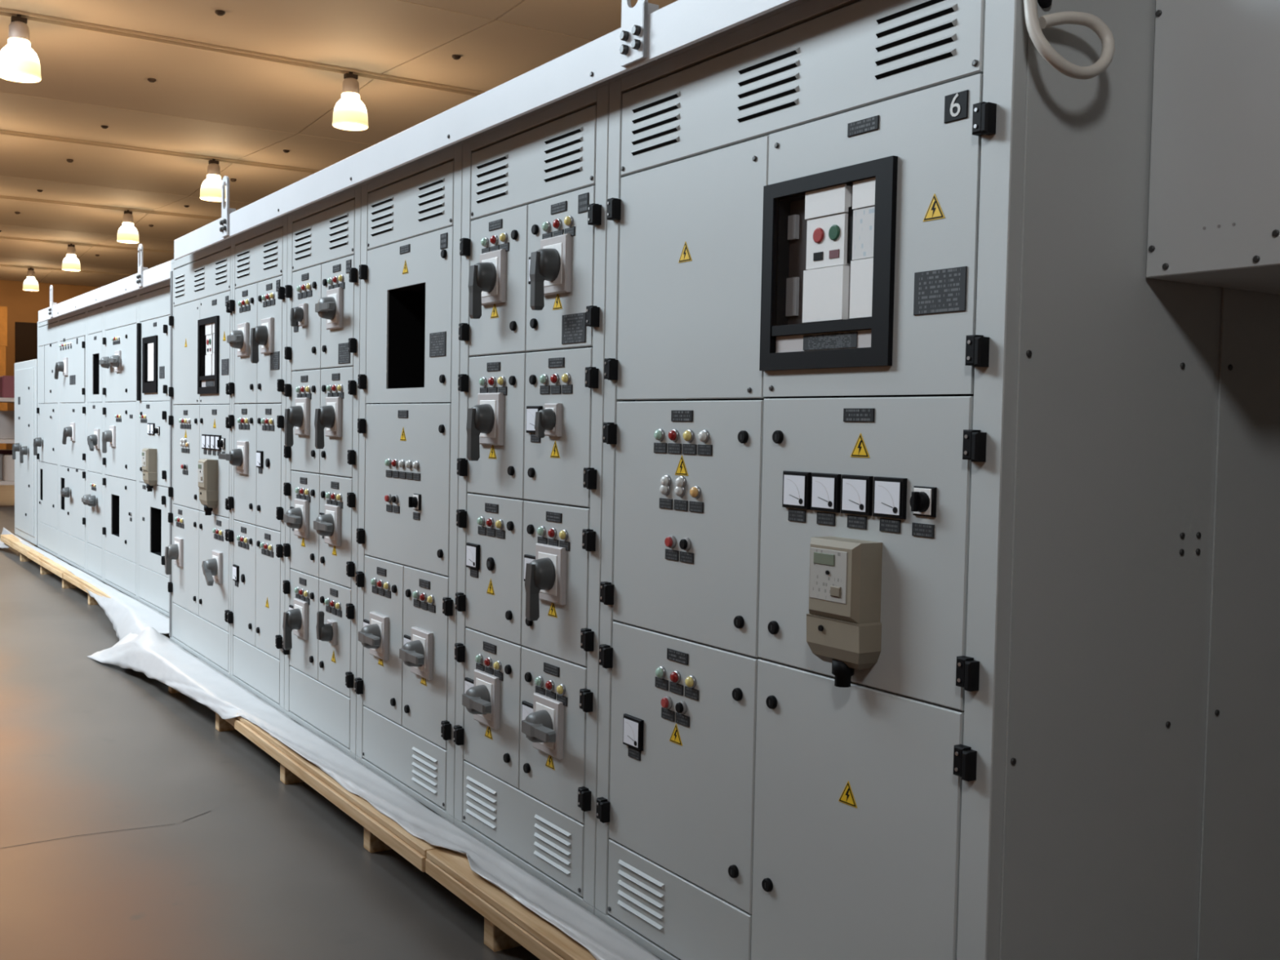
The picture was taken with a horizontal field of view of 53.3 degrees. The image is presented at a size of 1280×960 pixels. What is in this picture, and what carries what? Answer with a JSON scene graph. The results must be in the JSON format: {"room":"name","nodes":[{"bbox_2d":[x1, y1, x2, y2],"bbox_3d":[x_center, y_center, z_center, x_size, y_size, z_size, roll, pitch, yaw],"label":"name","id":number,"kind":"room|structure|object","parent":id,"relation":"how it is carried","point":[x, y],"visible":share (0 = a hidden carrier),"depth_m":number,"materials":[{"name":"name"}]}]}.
{"room":"electrical equipment factory","nodes":[
{"label":"electrical equipment factory","id":0,"kind":"room"},
{"bbox_2d":[0,280,101,449],"bbox_3d":[-21.274,-5.363,43.871,19.600,9.100,0.200,0,3,-33],"label":"wall","id":1,"kind":"structure","parent":0,"point":[23,306],"depth_m":43.78,"materials":[{"name":"paint"}]},
{"bbox_2d":[14,321,37,363],"bbox_3d":[-19.506,-3.122,44.943,4.500,4.600,0.080,0,3,-33],"label":"door","id":2,"kind":"structure","parent":1,"relation":"in","point":[25,333],"depth_m":43.79,"materials":[{"name":"brown wood"}]},
{"bbox_2d":[0,484,662,959],"bbox_3d":[-6.159,0.575,20.473,19.600,0.201,56.000,0,3,-33],"label":"floor","id":3,"kind":"structure","parent":0,"point":[133,827],"depth_m":4.43,"materials":[{"name":"concrete"}]},
{"bbox_2d":[0,397,14,484],"bbox_3d":[-10.015,-0.492,20.907,1.300,1.750,1.900,0,3,-33],"label":"storage rack","id":4,"kind":"object","parent":3,"relation":"on","point":[2,399],"visible":0.02,"depth_m":19.89,"materials":[{"name":"beige"}]},
{"bbox_2d":[0,443,5,449],"bbox_3d":[-19.694,-1.031,36.672,2.400,1.120,2.400,0,3,-33],"label":"cardboard box","id":5,"kind":"object","parent":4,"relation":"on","point":[2,446],"visible":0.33,"depth_m":36.27,"materials":[{"name":"brown cardboard"}]},
{"bbox_2d":[0,402,7,410],"bbox_3d":[-19.639,-2.155,36.645,2.400,1.120,2.400,0,3,-33],"label":"cardboard box","id":6,"kind":"object","parent":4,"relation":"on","point":[3,406],"visible":0.33,"depth_m":36.24,"materials":[{"name":"brown cardboard"}]},
{"bbox_2d":[0,346,5,376],"bbox_3d":[-19.652,-3.279,36.576,2.400,1.120,2.400,0,3,-33],"label":"cardboard box","id":7,"kind":"object","parent":6,"relation":"on","point":[2,348],"visible":0.67,"depth_m":36.17,"materials":[{"name":"brown cardboard"}]},
{"bbox_2d":[0,306,7,346],"bbox_3d":[-19.597,-4.403,36.550,2.400,1.120,2.400,0,3,-33],"label":"cardboard box","id":8,"kind":"object","parent":7,"relation":"on","point":[3,309],"visible":1,"depth_m":36.14,"materials":[{"name":"brown cardboard"}]},
{"bbox_2d":[0,449,12,453],"bbox_3d":[-10.290,-0.275,21.337,0.900,0.450,0.640,0,3,-33],"label":"crate","id":9,"kind":"object","parent":4,"relation":"on","point":[2,451],"visible":0.02,"depth_m":20.91,"materials":[{"name":"red"}]},
{"bbox_2d":[0,410,14,438],"bbox_3d":[-10.116,-0.910,21.057,0.900,0.450,0.640,0,3,-33],"label":"crate","id":10,"kind":"object","parent":4,"relation":"on","point":[6,417],"visible":0.18,"depth_m":20.61,"materials":[{"name":"beige cardboard"}]},
{"bbox_2d":[0,453,14,480],"bbox_3d":[-9.804,-0.208,20.582,0.900,0.400,0.640,0,3,-33],"label":"crate","id":11,"kind":"object","parent":4,"relation":"on","point":[6,462],"visible":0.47,"depth_m":20.12,"materials":[{"name":"beige cardboard"}]},
{"bbox_2d":[0,375,14,397],"bbox_3d":[-9.834,-1.487,20.612,0.900,0.350,0.640,0,3,-33],"label":"crate","id":12,"kind":"object","parent":4,"relation":"on","point":[6,382],"visible":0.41,"depth_m":20.15,"materials":[{"name":"red"}]},
{"bbox_2d":[0,397,14,402],"bbox_3d":[-10.000,-1.296,20.872,1.300,0.060,1.900,0,3,-33],"label":"shelf","id":13,"kind":"object","parent":4,"relation":"attached to","point":[2,399],"depth_m":19.86,"materials":[{"name":"beige"}]},
{"bbox_2d":[0,438,14,443],"bbox_3d":[-10.012,-0.646,20.900,1.300,0.060,1.900,0,3,-33],"label":"shelf","id":14,"kind":"object","parent":4,"relation":"attached to","point":[2,440],"depth_m":19.88,"materials":[{"name":"beige wood"}]},
{"bbox_2d":[0,479,14,484],"bbox_3d":[-10.025,0.003,20.928,1.300,0.060,1.900,0,3,-33],"label":"shelf","id":15,"kind":"object","parent":4,"relation":"attached to","point":[2,482],"depth_m":19.91,"materials":[{"name":"beige"}]},
{"bbox_2d":[0,527,168,640],"bbox_3d":[-5.000,0.792,10.921,0.377,0.210,8.150,0,3,-33],"label":"plastic sheet","id":16,"kind":"object","parent":3,"relation":"on","point":[127,615],"visible":0.78,"depth_m":8.65,"materials":[{"name":"white plastic"}]},
{"bbox_2d":[0,533,169,638],"bbox_3d":[-4.258,0.831,10.897,1.251,0.178,7.272,-1,3,-34],"label":"timber skid","id":17,"kind":"object","parent":3,"relation":"on","point":[47,566],"visible":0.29,"depth_m":11.02,"materials":[{"name":"brown wood"}]},
{"bbox_2d":[12,359,37,546],"bbox_3d":[-5.891,-0.303,13.258,1.092,1.820,1.400,-1,3,-34],"label":"tall cabinet","id":18,"kind":"object","parent":17,"relation":"on","point":[26,371],"visible":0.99,"depth_m":12.83,"materials":[{"name":"metal"}]},
{"bbox_2d":[33,316,58,557],"bbox_3d":[-5.048,-0.419,12.191,1.280,2.175,1.137,-1,3,-34],"label":"tall cabinet","id":19,"kind":"object","parent":17,"relation":"on","point":[46,442],"visible":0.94,"depth_m":11.85,"materials":[{"name":"metal"}]},
{"bbox_2d":[53,306,86,572],"bbox_3d":[-4.382,-0.364,11.200,1.280,2.175,1.247,-1,3,-34],"label":"tall cabinet","id":20,"kind":"object","parent":17,"relation":"on","point":[71,366],"visible":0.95,"depth_m":10.84,"materials":[{"name":"metal"}]},
{"bbox_2d":[38,244,171,323],"bbox_3d":[-4.044,-1.476,9.665,0.194,0.290,5.190,-1,3,-34],"label":"beam","id":21,"kind":"structure","parent":20,"relation":"on","point":[144,277],"depth_m":9.10,"materials":[{"name":"metal"}]},
{"bbox_2d":[81,301,103,582],"bbox_3d":[-3.847,-0.320,10.404,1.280,2.175,0.667,-1,3,-34],"label":"tall cabinet","id":22,"kind":"object","parent":17,"relation":"on","point":[93,500],"visible":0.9,"depth_m":10.09,"materials":[{"name":"metal"}]},
{"bbox_2d":[99,289,138,599],"bbox_3d":[-3.342,-0.279,9.654,1.280,2.175,1.137,-1,3,-34],"label":"tall cabinet","id":23,"kind":"object","parent":17,"relation":"on","point":[118,362],"visible":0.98,"depth_m":9.29,"materials":[{"name":"metal"}]},
{"bbox_2d":[136,279,170,616],"bbox_3d":[-2.592,-0.217,8.546,1.271,2.175,1.537,-1,3,-34],"label":"tall cabinet","id":24,"kind":"object","parent":17,"relation":"on","point":[153,327],"visible":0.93,"depth_m":8.48,"materials":[{"name":"metal"}]},
{"bbox_2d":[153,426,159,435],"bbox_3d":[-3.167,-0.323,8.358,0.032,0.054,0.054,-1,3,-34],"label":"switch","id":25,"kind":"object","parent":24,"relation":"attached to","point":[157,430],"depth_m":8.35,"materials":[{"name":"black plastic"}]},
{"bbox_2d":[87,626,661,959],"bbox_3d":[-1.431,1.088,5.058,0.334,0.259,6.568,0,3,-33],"label":"plastic sheet","id":26,"kind":"object","parent":3,"relation":"on","point":[151,653],"visible":1,"depth_m":4.50,"materials":[{"name":"white plastic"}]},
{"bbox_2d":[168,685,596,959],"bbox_3d":[-0.686,1.148,5.036,1.251,0.178,6.192,0,3,-33],"label":"timber skid","id":27,"kind":"object","parent":3,"relation":"on","point":[508,923],"visible":0.2,"depth_m":3.77,"materials":[{"name":"brown wood"}]},
{"bbox_2d":[164,236,233,678],"bbox_3d":[-1.873,-0.141,7.083,1.280,2.175,1.286,0,3,-33],"label":"tall cabinet","id":28,"kind":"object","parent":27,"relation":"on","point":[197,556],"visible":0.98,"depth_m":6.71,"materials":[{"name":"metal"}]},
{"bbox_2d":[217,438,225,448],"bbox_3d":[-2.085,-0.181,6.347,0.032,0.054,0.054,0,3,-33],"label":"switch","id":29,"kind":"object","parent":28,"relation":"attached to","point":[221,442],"depth_m":6.34,"materials":[{"name":"black"}]},
{"bbox_2d":[218,213,288,713],"bbox_3d":[-1.293,-0.092,6.181,1.280,2.175,0.855,0,3,-33],"label":"tall cabinet","id":30,"kind":"object","parent":27,"relation":"on","point":[257,340],"visible":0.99,"depth_m":5.84,"materials":[{"name":"metal"}]},
{"bbox_2d":[282,182,361,759],"bbox_3d":[-0.822,-0.052,5.450,1.280,2.175,0.880,0,3,-33],"label":"tall cabinet","id":31,"kind":"object","parent":27,"relation":"on","point":[322,290],"visible":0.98,"depth_m":5.09,"materials":[{"name":"metal"}]},
{"bbox_2d":[335,601,341,609],"bbox_3d":[-1.174,0.489,4.955,0.016,0.029,0.030,0,3,-33],"label":"lamp","id":32,"kind":"object","parent":31,"relation":"attached to","point":[338,605],"depth_m":4.95,"materials":[{"name":"yellow plastic"}]},
{"bbox_2d":[337,383,342,391],"bbox_3d":[-1.158,-0.355,4.920,0.016,0.029,0.030,0,3,-33],"label":"lamp","id":33,"kind":"object","parent":31,"relation":"on","point":[340,388],"depth_m":4.91,"materials":[{"name":"yellow plastic"}]},
{"bbox_2d":[337,274,343,282],"bbox_3d":[-1.150,-0.775,4.902,0.016,0.029,0.030,0,3,-33],"label":"lamp","id":34,"kind":"object","parent":31,"relation":"on","point":[340,278],"depth_m":4.89,"materials":[{"name":"yellow plastic"}]},
{"bbox_2d":[354,140,462,823],"bbox_3d":[-0.343,-0.011,4.708,1.280,2.175,0.882,0,3,-33],"label":"tall cabinet","id":35,"kind":"object","parent":27,"relation":"on","point":[410,268],"visible":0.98,"depth_m":4.38,"materials":[{"name":"metal"}]},
{"bbox_2d":[370,577,377,586],"bbox_3d":[-0.968,0.370,4.635,0.016,0.029,0.030,0,3,-33],"label":"lamp","id":36,"kind":"object","parent":35,"relation":"attached to","point":[374,580],"depth_m":4.63,"materials":[{"name":"green plastic"}]},
{"bbox_2d":[377,579,383,587],"bbox_3d":[-0.935,0.373,4.582,0.016,0.029,0.030,0,3,-33],"label":"lamp","id":37,"kind":"object","parent":35,"relation":"attached to","point":[380,582],"depth_m":4.57,"materials":[{"name":"red plastic"}]},
{"bbox_2d":[383,582,390,590],"bbox_3d":[-0.901,0.376,4.530,0.016,0.029,0.030,0,3,-33],"label":"lamp","id":38,"kind":"object","parent":35,"relation":"attached to","point":[387,584],"depth_m":4.52,"materials":[{"name":"yellow plastic"}]},
{"bbox_2d":[384,458,391,466],"bbox_3d":[-0.893,-0.062,4.512,0.016,0.029,0.030,0,3,-33],"label":"lamp","id":39,"kind":"object","parent":35,"relation":"attached to","point":[388,461],"depth_m":4.50,"materials":[{"name":"green plastic"}]},
{"bbox_2d":[391,458,397,467],"bbox_3d":[-0.859,-0.059,4.459,0.016,0.029,0.030,0,3,-33],"label":"lamp","id":40,"kind":"object","parent":35,"relation":"attached to","point":[394,462],"depth_m":4.45,"materials":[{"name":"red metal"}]},
{"bbox_2d":[398,459,404,467],"bbox_3d":[-0.825,-0.056,4.407,0.016,0.029,0.030,0,3,-33],"label":"lamp","id":41,"kind":"object","parent":35,"relation":"attached to","point":[402,462],"depth_m":4.40,"materials":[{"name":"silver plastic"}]},
{"bbox_2d":[404,460,412,468],"bbox_3d":[-0.791,-0.053,4.354,0.016,0.029,0.030,0,3,-33],"label":"lamp","id":42,"kind":"object","parent":35,"relation":"attached to","point":[408,464],"depth_m":4.35,"materials":[{"name":"white plastic"}]},
{"bbox_2d":[408,493,421,510],"bbox_3d":[-0.763,0.074,4.297,0.032,0.054,0.054,0,3,-33],"label":"switch","id":43,"kind":"object","parent":35,"relation":"attached to","point":[414,501],"depth_m":4.29,"materials":[{"name":"black plastic"}]},
{"bbox_2d":[412,590,418,599],"bbox_3d":[-0.759,0.388,4.310,0.016,0.029,0.030,0,3,-33],"label":"lamp","id":44,"kind":"object","parent":35,"relation":"attached to","point":[415,593],"depth_m":4.30,"materials":[{"name":"green plastic"}]},
{"bbox_2d":[412,460,418,469],"bbox_3d":[-0.757,-0.050,4.302,0.016,0.029,0.030,0,3,-33],"label":"lamp","id":45,"kind":"object","parent":35,"relation":"attached to","point":[415,463],"depth_m":4.29,"materials":[{"name":"white plastic"}]},
{"bbox_2d":[419,592,426,601],"bbox_3d":[-0.725,0.391,4.257,0.016,0.029,0.030,0,3,-33],"label":"lamp","id":46,"kind":"object","parent":35,"relation":"attached to","point":[423,597],"depth_m":4.25,"materials":[{"name":"red plastic"}]},
{"bbox_2d":[426,595,434,604],"bbox_3d":[-0.691,0.394,4.205,0.016,0.029,0.030,0,3,-33],"label":"lamp","id":47,"kind":"object","parent":35,"relation":"attached to","point":[430,599],"depth_m":4.20,"materials":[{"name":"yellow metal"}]},
{"bbox_2d":[453,79,609,914],"bbox_3d":[0.134,0.030,3.967,1.280,2.175,0.876,0,3,-33],"label":"tall cabinet","id":48,"kind":"object","parent":27,"relation":"on","point":[533,242],"visible":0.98,"depth_m":3.59,"materials":[{"name":"metal"}]},
{"bbox_2d":[475,653,483,663],"bbox_3d":[-0.494,0.547,3.900,0.016,0.029,0.030,0,3,-33],"label":"lamp","id":49,"kind":"object","parent":48,"relation":"on","point":[479,657],"depth_m":3.89,"materials":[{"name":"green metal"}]},
{"bbox_2d":[476,515,484,525],"bbox_3d":[-0.486,0.125,3.882,0.016,0.029,0.030,0,3,-33],"label":"lamp","id":50,"kind":"object","parent":48,"relation":"attached to","point":[481,519],"depth_m":3.88,"materials":[{"name":"green plastic"}]},
{"bbox_2d":[479,377,486,386],"bbox_3d":[-0.478,-0.297,3.864,0.016,0.029,0.030,0,3,-33],"label":"lamp","id":51,"kind":"object","parent":48,"relation":"on","point":[482,380],"depth_m":3.86,"materials":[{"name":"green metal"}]},
{"bbox_2d":[480,237,488,247],"bbox_3d":[-0.470,-0.717,3.846,0.016,0.029,0.030,0,3,-33],"label":"lamp","id":52,"kind":"object","parent":48,"relation":"on","point":[485,241],"depth_m":3.84,"materials":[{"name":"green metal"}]},
{"bbox_2d":[484,657,492,666],"bbox_3d":[-0.460,0.549,3.847,0.016,0.029,0.030,0,3,-33],"label":"lamp","id":53,"kind":"object","parent":48,"relation":"on","point":[488,660],"depth_m":3.84,"materials":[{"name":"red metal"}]},
{"bbox_2d":[485,517,493,527],"bbox_3d":[-0.452,0.128,3.829,0.016,0.029,0.030,0,3,-33],"label":"lamp","id":54,"kind":"object","parent":48,"relation":"attached to","point":[490,521],"depth_m":3.82,"materials":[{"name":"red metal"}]},
{"bbox_2d":[486,557,494,570],"bbox_3d":[-0.450,0.252,3.833,0.011,0.039,0.040,0,3,-33],"label":"knob","id":55,"kind":"object","parent":48,"relation":"attached to","point":[490,561],"depth_m":3.82,"materials":[{"name":"black plastic"}]},
{"bbox_2d":[488,376,496,386],"bbox_3d":[-0.444,-0.294,3.811,0.016,0.029,0.030,0,3,-33],"label":"lamp","id":56,"kind":"object","parent":48,"relation":"on","point":[491,380],"depth_m":3.80,"materials":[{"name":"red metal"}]},
{"bbox_2d":[489,235,497,244],"bbox_3d":[-0.436,-0.714,3.794,0.016,0.029,0.030,0,3,-33],"label":"lamp","id":57,"kind":"object","parent":48,"relation":"on","point":[494,238],"depth_m":3.79,"materials":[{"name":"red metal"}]},
{"bbox_2d":[493,660,501,671],"bbox_3d":[-0.426,0.552,3.795,0.016,0.029,0.030,0,3,-33],"label":"lamp","id":58,"kind":"object","parent":48,"relation":"on","point":[497,664],"depth_m":3.79,"materials":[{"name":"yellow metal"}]},
{"bbox_2d":[495,519,503,528],"bbox_3d":[-0.418,0.131,3.777,0.016,0.029,0.030,0,3,-33],"label":"lamp","id":59,"kind":"object","parent":48,"relation":"attached to","point":[499,522],"depth_m":3.77,"materials":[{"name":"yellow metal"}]},
{"bbox_2d":[497,376,505,386],"bbox_3d":[-0.410,-0.292,3.759,0.016,0.029,0.030,0,3,-33],"label":"lamp","id":60,"kind":"object","parent":48,"relation":"on","point":[501,380],"depth_m":3.75,"materials":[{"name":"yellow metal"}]},
{"bbox_2d":[499,232,507,242],"bbox_3d":[-0.402,-0.711,3.741,0.016,0.029,0.030,0,3,-33],"label":"lamp","id":61,"kind":"object","parent":48,"relation":"on","point":[503,236],"depth_m":3.73,"materials":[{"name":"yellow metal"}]},
{"bbox_2d":[534,675,543,686],"bbox_3d":[-0.285,0.564,3.576,0.016,0.029,0.030,0,3,-33],"label":"lamp","id":62,"kind":"object","parent":48,"relation":"on","point":[539,680],"depth_m":3.57,"materials":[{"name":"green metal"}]},
{"bbox_2d":[537,525,545,536],"bbox_3d":[-0.277,0.143,3.558,0.016,0.029,0.030,0,3,-33],"label":"lamp","id":63,"kind":"object","parent":48,"relation":"on","point":[540,529],"depth_m":3.55,"materials":[{"name":"green metal"}]},
{"bbox_2d":[539,373,547,384],"bbox_3d":[-0.269,-0.280,3.540,0.016,0.029,0.030,0,3,-33],"label":"lamp","id":64,"kind":"object","parent":48,"relation":"attached to","point":[543,377],"depth_m":3.53,"materials":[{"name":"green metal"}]},
{"bbox_2d":[542,221,550,232],"bbox_3d":[-0.261,-0.699,3.522,0.016,0.029,0.030,0,3,-33],"label":"lamp","id":65,"kind":"object","parent":48,"relation":"on","point":[545,224],"depth_m":3.52,"materials":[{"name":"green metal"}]},
{"bbox_2d":[545,680,554,690],"bbox_3d":[-0.251,0.567,3.523,0.016,0.029,0.030,0,3,-33],"label":"lamp","id":66,"kind":"object","parent":48,"relation":"on","point":[549,684],"depth_m":3.52,"materials":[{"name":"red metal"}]},
{"bbox_2d":[547,527,556,538],"bbox_3d":[-0.243,0.146,3.505,0.016,0.029,0.030,0,3,-33],"label":"lamp","id":67,"kind":"object","parent":48,"relation":"on","point":[552,531],"depth_m":3.50,"materials":[{"name":"red metal"}]},
{"bbox_2d":[550,373,559,384],"bbox_3d":[-0.235,-0.277,3.487,0.016,0.029,0.030,0,3,-33],"label":"lamp","id":68,"kind":"object","parent":48,"relation":"attached to","point":[554,377],"depth_m":3.48,"materials":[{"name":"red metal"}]},
{"bbox_2d":[552,218,561,229],"bbox_3d":[-0.227,-0.696,3.469,0.016,0.029,0.030,0,3,-33],"label":"lamp","id":69,"kind":"object","parent":48,"relation":"on","point":[557,223],"depth_m":3.46,"materials":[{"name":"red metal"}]},
{"bbox_2d":[556,684,565,694],"bbox_3d":[-0.217,0.570,3.471,0.016,0.029,0.030,0,3,-33],"label":"lamp","id":70,"kind":"object","parent":48,"relation":"on","point":[561,688],"depth_m":3.46,"materials":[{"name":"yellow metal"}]},
{"bbox_2d":[559,529,568,540],"bbox_3d":[-0.209,0.149,3.453,0.016,0.029,0.030,0,3,-33],"label":"lamp","id":71,"kind":"object","parent":48,"relation":"on","point":[563,534],"depth_m":3.45,"materials":[{"name":"yellow metal"}]},
{"bbox_2d":[561,373,570,383],"bbox_3d":[-0.201,-0.274,3.435,0.016,0.029,0.030,0,3,-33],"label":"lamp","id":72,"kind":"object","parent":48,"relation":"attached to","point":[566,377],"depth_m":3.43,"materials":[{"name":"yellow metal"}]},
{"bbox_2d":[564,215,573,226],"bbox_3d":[-0.193,-0.693,3.417,0.016,0.029,0.030,0,3,-33],"label":"lamp","id":73,"kind":"object","parent":48,"relation":"on","point":[568,220],"depth_m":3.41,"materials":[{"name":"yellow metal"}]},
{"bbox_2d":[594,0,1279,959],"bbox_3d":[0.736,0.081,3.041,1.271,2.175,1.330,0,3,-33],"label":"tall cabinet","id":74,"kind":"object","parent":27,"relation":"on","point":[940,584],"visible":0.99,"depth_m":2.47,"materials":[{"name":"metal"}]},
{"bbox_2d":[173,0,797,260],"bbox_3d":[-0.910,-1.198,4.525,0.193,0.290,5.680,0,3,-33],"label":"beam","id":75,"kind":"structure","parent":74,"relation":"on","point":[647,33],"depth_m":3.49,"materials":[{"name":"metal"}]},
{"bbox_2d":[653,428,664,440],"bbox_3d":[0.044,-0.108,3.056,0.016,0.029,0.030,0,3,-33],"label":"lamp","id":76,"kind":"object","parent":74,"relation":"attached to","point":[659,433],"depth_m":3.05,"materials":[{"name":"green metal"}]},
{"bbox_2d":[655,666,666,678],"bbox_3d":[0.047,0.462,3.059,0.016,0.029,0.030,0,3,-33],"label":"lamp","id":77,"kind":"object","parent":74,"relation":"attached to","point":[660,671],"depth_m":3.05,"materials":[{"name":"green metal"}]},
{"bbox_2d":[659,484,670,495],"bbox_3d":[0.057,0.022,3.038,0.016,0.029,0.030,0,3,-33],"label":"lamp","id":78,"kind":"object","parent":74,"relation":"attached to","point":[664,490],"depth_m":3.03,"materials":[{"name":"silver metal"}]},
{"bbox_2d":[660,475,671,486],"bbox_3d":[0.059,0.002,3.034,0.016,0.029,0.030,0,3,-33],"label":"lamp","id":79,"kind":"object","parent":74,"relation":"on","point":[665,480],"depth_m":3.03,"materials":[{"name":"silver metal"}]},
{"bbox_2d":[668,429,679,441],"bbox_3d":[0.077,-0.105,3.005,0.016,0.029,0.030,0,3,-33],"label":"lamp","id":80,"kind":"object","parent":74,"relation":"attached to","point":[673,434],"depth_m":3.00,"materials":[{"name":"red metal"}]},
{"bbox_2d":[670,670,680,683],"bbox_3d":[0.081,0.465,3.006,0.016,0.029,0.030,0,3,-33],"label":"lamp","id":81,"kind":"object","parent":74,"relation":"attached to","point":[675,675],"depth_m":3.00,"materials":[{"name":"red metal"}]},
{"bbox_2d":[674,486,684,497],"bbox_3d":[0.091,0.025,2.985,0.016,0.029,0.030,0,3,-33],"label":"lamp","id":82,"kind":"object","parent":74,"relation":"attached to","point":[679,491],"depth_m":2.98,"materials":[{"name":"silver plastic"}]},
{"bbox_2d":[675,475,686,487],"bbox_3d":[0.093,0.005,2.982,0.016,0.029,0.030,0,3,-33],"label":"lamp","id":83,"kind":"object","parent":74,"relation":"on","point":[680,481],"depth_m":2.97,"materials":[{"name":"white plastic"}]},
{"bbox_2d":[683,429,693,442],"bbox_3d":[0.110,-0.102,2.954,0.016,0.029,0.030,0,3,-33],"label":"lamp","id":84,"kind":"object","parent":74,"relation":"attached to","point":[688,434],"depth_m":2.95,"materials":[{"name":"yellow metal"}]},
{"bbox_2d":[684,675,696,688],"bbox_3d":[0.115,0.467,2.954,0.016,0.029,0.030,0,3,-33],"label":"lamp","id":85,"kind":"object","parent":74,"relation":"attached to","point":[690,680],"depth_m":2.95,"materials":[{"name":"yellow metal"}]},
{"bbox_2d":[689,485,701,498],"bbox_3d":[0.125,0.028,2.933,0.016,0.029,0.030,0,3,-33],"label":"lamp","id":86,"kind":"object","parent":74,"relation":"attached to","point":[695,491],"depth_m":2.93,"materials":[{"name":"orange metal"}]},
{"bbox_2d":[697,430,709,442],"bbox_3d":[0.143,-0.100,2.903,0.016,0.029,0.030,0,3,-33],"label":"lamp","id":87,"kind":"object","parent":74,"relation":"attached to","point":[703,435],"depth_m":2.90,"materials":[{"name":"white plastic"}]},
{"bbox_2d":[909,485,937,517],"bbox_3d":[0.508,0.039,2.322,0.032,0.054,0.054,0,3,-33],"label":"switch","id":88,"kind":"object","parent":74,"relation":"attached to","point":[922,499],"depth_m":2.31,"materials":[{"name":"black plastic"}]},
{"bbox_2d":[1023,0,1115,79],"bbox_3d":[0.745,-0.852,2.249,0.166,0.354,0.349,2,2,12],"label":"cable","id":89,"kind":"object","parent":74,"relation":"hanging from","point":[1034,25],"visible":1,"depth_m":2.14,"materials":[{"name":"beige plastic"}]},
{"bbox_2d":[1146,0,1279,294],"bbox_3d":[1.304,-0.638,2.418,0.710,0.540,0.269,0,3,-33],"label":"box","id":90,"kind":"object","parent":74,"relation":"attached to","point":[1214,220],"visible":1,"depth_m":2.24,"materials":[{"name":"paint"}]},
{"bbox_2d":[0,0,677,286],"bbox_3d":[-5.910,-7.037,19.985,19.600,3.140,56.388,0,3,-33],"label":"ceiling","id":91,"kind":"structure","parent":0,"point":[95,86],"depth_m":17.95,"materials":[{"name":"brown"}]},
{"bbox_2d":[0,264,133,275],"bbox_3d":[-17.214,-6.734,41.658,14.950,0.042,0.185,0,3,-33],"label":"rail","id":92,"kind":"object","parent":91,"relation":"attached to","point":[5,265],"visible":0.44,"depth_m":40.80,"materials":[{"name":"beige metal"}]},
{"bbox_2d":[22,267,39,291],"bbox_3d":[-19.256,-6.368,40.353,0.476,0.745,0.476,0,3,-33],"label":"pendant lamp","id":93,"kind":"object","parent":92,"relation":"hanging from","point":[30,283],"visible":1,"depth_m":40.24,"materials":[{"name":"beige"}]},
{"bbox_2d":[0,235,173,253],"bbox_3d":[-13.427,-6.412,35.779,14.950,0.042,0.185,0,3,-33],"label":"rail","id":94,"kind":"object","parent":91,"relation":"attached to","point":[1,237],"visible":0.44,"depth_m":34.67,"materials":[{"name":"beige"}]},
{"bbox_2d":[62,243,80,271],"bbox_3d":[-15.384,-6.047,34.529,0.476,0.745,0.476,0,3,-33],"label":"pendant lamp","id":95,"kind":"object","parent":94,"relation":"hanging from","point":[70,263],"visible":1,"depth_m":34.42,"materials":[{"name":"beige"}]},
{"bbox_2d":[0,195,219,220],"bbox_3d":[-9.640,-6.090,29.901,14.950,0.042,0.185,0,3,-33],"label":"rail","id":96,"kind":"object","parent":91,"relation":"attached to","point":[2,197],"visible":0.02,"depth_m":28.42,"materials":[{"name":"beige"}]},
{"bbox_2d":[116,209,139,243],"bbox_3d":[-11.513,-5.725,28.705,0.476,0.745,0.476,0,3,-33],"label":"pendant lamp","id":97,"kind":"object","parent":96,"relation":"hanging from","point":[127,233],"visible":1,"depth_m":28.59,"materials":[{"name":"beige"}]},
{"bbox_2d":[0,129,319,173],"bbox_3d":[-5.852,-5.767,24.023,14.950,0.042,0.185,0,3,-33],"label":"rail","id":98,"kind":"object","parent":91,"relation":"attached to","point":[2,131],"visible":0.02,"depth_m":22.30,"materials":[{"name":"beige"}]},
{"bbox_2d":[200,158,226,201],"bbox_3d":[-7.641,-5.404,22.881,0.476,0.745,0.476,0,3,-33],"label":"pendant lamp","id":99,"kind":"object","parent":98,"relation":"hanging from","point":[211,188],"visible":0.88,"depth_m":22.75,"materials":[{"name":"beige glass"}]},
{"bbox_2d":[0,8,484,97],"bbox_3d":[-2.065,-5.445,18.145,14.950,0.042,0.185,0,3,-33],"label":"ceiling beam","id":100,"kind":"structure","parent":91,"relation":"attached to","point":[41,19],"depth_m":16.13,"materials":[{"name":"beige"}]},
{"bbox_2d":[0,13,41,83],"bbox_3d":[-7.217,-5.053,14.838,0.476,0.745,0.476,0,3,-33],"label":"pendant lamp","id":101,"kind":"object","parent":100,"relation":"hanging from","point":[19,63],"visible":1,"depth_m":14.73,"materials":[{"name":"beige glass"}]},
{"bbox_2d":[332,71,368,130],"bbox_3d":[-3.854,-5.082,17.003,0.476,0.745,0.476,0,3,-33],"label":"pendant lamp","id":102,"kind":"object","parent":100,"relation":"hanging from","point":[349,113],"visible":1,"depth_m":16.89,"materials":[{"name":"beige glass"}]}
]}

